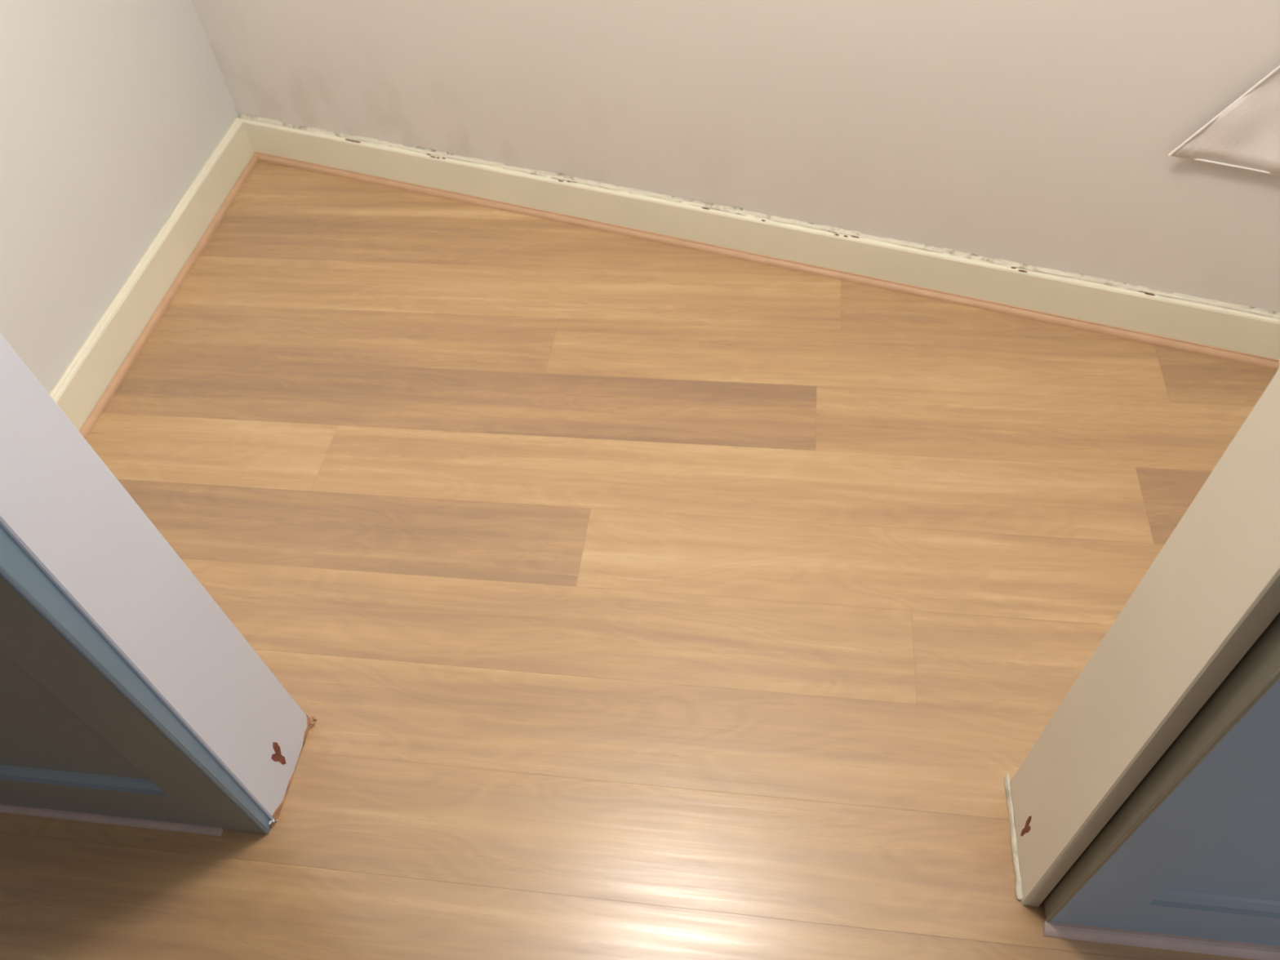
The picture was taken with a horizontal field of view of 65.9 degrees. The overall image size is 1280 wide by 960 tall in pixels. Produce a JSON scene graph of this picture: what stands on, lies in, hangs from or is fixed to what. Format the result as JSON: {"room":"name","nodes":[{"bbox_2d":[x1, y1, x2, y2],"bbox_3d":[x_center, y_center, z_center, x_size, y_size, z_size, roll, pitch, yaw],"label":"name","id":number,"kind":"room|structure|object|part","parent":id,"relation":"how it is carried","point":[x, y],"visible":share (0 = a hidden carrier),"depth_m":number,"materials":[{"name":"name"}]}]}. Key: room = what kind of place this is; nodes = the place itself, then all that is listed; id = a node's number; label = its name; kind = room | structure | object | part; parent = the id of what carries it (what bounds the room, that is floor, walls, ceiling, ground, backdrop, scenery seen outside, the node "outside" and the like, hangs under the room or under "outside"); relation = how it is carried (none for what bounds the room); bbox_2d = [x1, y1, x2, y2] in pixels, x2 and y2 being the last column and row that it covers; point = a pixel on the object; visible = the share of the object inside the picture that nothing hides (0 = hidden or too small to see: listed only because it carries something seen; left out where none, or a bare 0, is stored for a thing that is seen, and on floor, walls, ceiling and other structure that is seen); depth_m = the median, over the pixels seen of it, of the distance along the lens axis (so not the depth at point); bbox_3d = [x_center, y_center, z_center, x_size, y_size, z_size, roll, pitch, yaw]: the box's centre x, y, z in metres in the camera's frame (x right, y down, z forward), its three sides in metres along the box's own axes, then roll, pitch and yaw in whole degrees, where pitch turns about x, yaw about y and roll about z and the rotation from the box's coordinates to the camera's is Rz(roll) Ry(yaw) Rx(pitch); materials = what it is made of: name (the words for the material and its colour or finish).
{"room":"hallway","nodes":[
{"label":"hallway","id":0,"kind":"room"},
{"bbox_2d":[0,0,239,393],"bbox_3d":[-1.293,-1.066,1.309,0.100,2.450,1.760,3,52,7],"label":"wall","id":1,"kind":"structure","parent":0,"point":[110,110],"depth_m":2.09,"materials":[{"name":"paint"}]},
{"bbox_2d":[48,115,240,398],"bbox_3d":[-1.177,-0.330,2.144,0.012,0.013,1.652,3,52,7],"label":"caulk","id":2,"kind":"object","parent":1,"relation":"attached to","point":[53,392],"visible":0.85,"depth_m":2.27,"materials":[{"name":"beige paint"}]},
{"bbox_2d":[53,117,254,431],"bbox_3d":[-1.170,-0.296,2.186,0.018,0.108,1.652,3,52,7],"label":"baseboard","id":3,"kind":"structure","parent":1,"relation":"attached to","point":[82,388],"depth_m":2.30,"materials":[{"name":"beige paint"}]},
{"bbox_2d":[0,160,1277,959],"bbox_3d":[0.086,0.982,1.164,4.600,0.050,5.118,3,52,7],"label":"floor","id":4,"kind":"structure","parent":0,"point":[627,597],"depth_m":1.78,"materials":[{"name":"brown wood"}]},
{"bbox_2d":[0,804,223,835],"bbox_3d":[-1.344,0.506,1.618,1.400,0.010,0.010,3,52,7],"label":"trim","id":5,"kind":"structure","parent":4,"relation":"on","point":[95,818],"depth_m":1.55,"materials":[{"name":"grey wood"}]},
{"bbox_2d":[79,152,258,439],"bbox_3d":[-1.152,-0.260,2.216,0.013,0.013,1.637,3,52,7],"label":"beading","id":6,"kind":"object","parent":4,"relation":"on","point":[93,417],"visible":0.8,"depth_m":2.34,"materials":[{"name":"brown wood"}]},
{"bbox_2d":[309,715,316,728],"bbox_3d":[-0.546,0.401,1.642,0.013,0.008,0.022,3,52,7],"label":"cabinet filler","id":7,"kind":"object","parent":4,"relation":"on","point":[311,717],"visible":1,"depth_m":1.64,"materials":[{"name":"brown wood"}]},
{"bbox_2d":[253,151,1279,369],"bbox_3d":[0.152,-0.554,2.352,2.660,0.015,0.014,16,54,16],"label":"beading","id":8,"kind":"object","parent":4,"relation":"on","point":[1135,336],"depth_m":2.28,"materials":[{"name":"brown wood"}]},
{"bbox_3d":[0.154,-0.562,2.350,2.660,0.002,0.004,16,54,16],"label":"beading groove","id":9,"kind":"part","parent":8,"relation":"part of","materials":[{"name":"wood"}]},
{"bbox_2d":[1041,920,1279,959],"bbox_3d":[1.441,0.675,1.265,1.775,0.016,0.016,3,52,7],"label":"trim","id":10,"kind":"structure","parent":4,"relation":"on","point":[1051,929],"depth_m":1.35,"materials":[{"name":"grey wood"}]},
{"bbox_2d":[191,0,1279,312],"bbox_3d":[0.122,-1.367,1.443,2.850,2.450,0.100,16,54,16],"label":"wall","id":11,"kind":"structure","parent":0,"point":[1037,133],"depth_m":2.00,"materials":[{"name":"paint"}]},
{"bbox_2d":[345,138,1155,295],"bbox_3d":[0.142,-0.628,2.283,1.959,0.004,0.010,16,54,16],"label":"chips","id":12,"kind":"object","parent":11,"relation":"attached to","point":[345,139],"visible":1,"depth_m":2.26,"materials":[{"name":"grey paint"}]},
{"bbox_2d":[239,113,1279,318],"bbox_3d":[0.154,-0.634,2.283,2.660,0.020,0.016,16,54,16],"label":"caulk","id":13,"kind":"object","parent":11,"relation":"attached to","point":[560,176],"visible":1,"depth_m":2.22,"materials":[{"name":"white"}]},
{"bbox_2d":[241,117,1279,359],"bbox_3d":[0.156,-0.595,2.325,2.660,0.108,0.018,16,54,16],"label":"baseboard","id":14,"kind":"structure","parent":11,"relation":"attached to","point":[1259,335],"depth_m":2.25,"materials":[{"name":"beige paint"}]},
{"bbox_2d":[1168,65,1279,175],"bbox_3d":[1.082,-0.849,1.348,0.346,1.014,0.031,14,54,15],"label":"hanging cloth","id":15,"kind":"object","parent":11,"relation":"hanging from","point":[1245,135],"visible":1,"depth_m":1.71,"materials":[{"name":"white fabric"}]},
{"bbox_3d":[0.082,-0.250,0.548,4.600,2.450,0.116,3,52,7],"label":"wall","id":16,"kind":"structure","parent":0,"visible":0},
{"bbox_2d":[0,524,271,834],"bbox_3d":[-0.948,-0.116,0.793,0.635,2.016,0.038,3,52,7],"label":"leaf","id":17,"kind":"object","parent":16,"relation":"attached to","point":[70,741],"depth_m":1.30,"materials":[{"name":"grey paint"}]},
{"bbox_3d":[-0.639,-0.086,0.745,0.008,2.016,0.008,3,52,7],"label":"edge lip","id":18,"kind":"part","parent":17,"relation":"part of","materials":[{"name":"white wood"}]},
{"bbox_2d":[0,333,306,824],"bbox_3d":[-0.629,-0.176,0.788,0.024,2.070,0.179,3,52,7],"label":"door frame","id":19,"kind":"structure","parent":16,"relation":"attached to","point":[60,503],"depth_m":1.16,"materials":[{"name":"paint"}]},
{"bbox_2d":[271,742,286,764],"bbox_3d":[-0.562,0.429,1.537,0.001,0.066,0.025,3,52,7],"label":"chip","id":20,"kind":"object","parent":16,"relation":"attached to","point":[277,757],"visible":1,"depth_m":1.53,"materials":[{"name":"brown wood"}]},
{"bbox_2d":[271,741,305,822],"bbox_3d":[-0.560,0.475,1.575,0.001,0.022,0.134,3,52,7],"label":"foot edge","id":21,"kind":"object","parent":16,"relation":"attached to","point":[275,815],"visible":1,"depth_m":1.56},
{"bbox_2d":[302,714,311,749],"bbox_3d":[-0.551,0.413,1.620,0.001,0.028,0.051,3,52,7],"label":"chip","id":22,"kind":"object","parent":16,"relation":"attached to","point":[308,719],"visible":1,"depth_m":1.63,"materials":[{"name":"brown wood"}]},
{"bbox_2d":[1004,773,1022,900],"bbox_3d":[0.550,0.522,1.455,0.009,0.017,0.182,3,52,7],"label":"foot caulk","id":23,"kind":"object","parent":16,"relation":"attached to","point":[1006,780],"visible":1,"depth_m":1.45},
{"bbox_2d":[1020,816,1031,835],"bbox_3d":[0.547,0.493,1.400,0.001,0.066,0.018,3,52,7],"label":"chip","id":24,"kind":"object","parent":16,"relation":"attached to","point":[1027,828],"visible":1,"depth_m":1.40,"materials":[{"name":"brown wood"}]},
{"bbox_2d":[1009,367,1279,906],"bbox_3d":[0.502,-0.113,0.650,0.023,2.070,0.178,3,52,7],"label":"door frame","id":25,"kind":"structure","parent":16,"relation":"attached to","point":[1212,589],"depth_m":0.97,"materials":[{"name":"beige paint"}]},
{"bbox_2d":[1044,612,1279,946],"bbox_3d":[0.821,-0.013,0.567,0.634,2.004,0.048,3,52,7],"label":"leaf","id":26,"kind":"object","parent":16,"relation":"attached to","point":[1206,863],"depth_m":1.11,"materials":[{"name":"blue paint"}]},
{"bbox_3d":[0.507,-0.015,0.593,0.006,2.004,0.006,3,52,7],"label":"edge lip","id":27,"kind":"part","parent":26,"relation":"part of","materials":[{"name":"white wood"}]}
]}

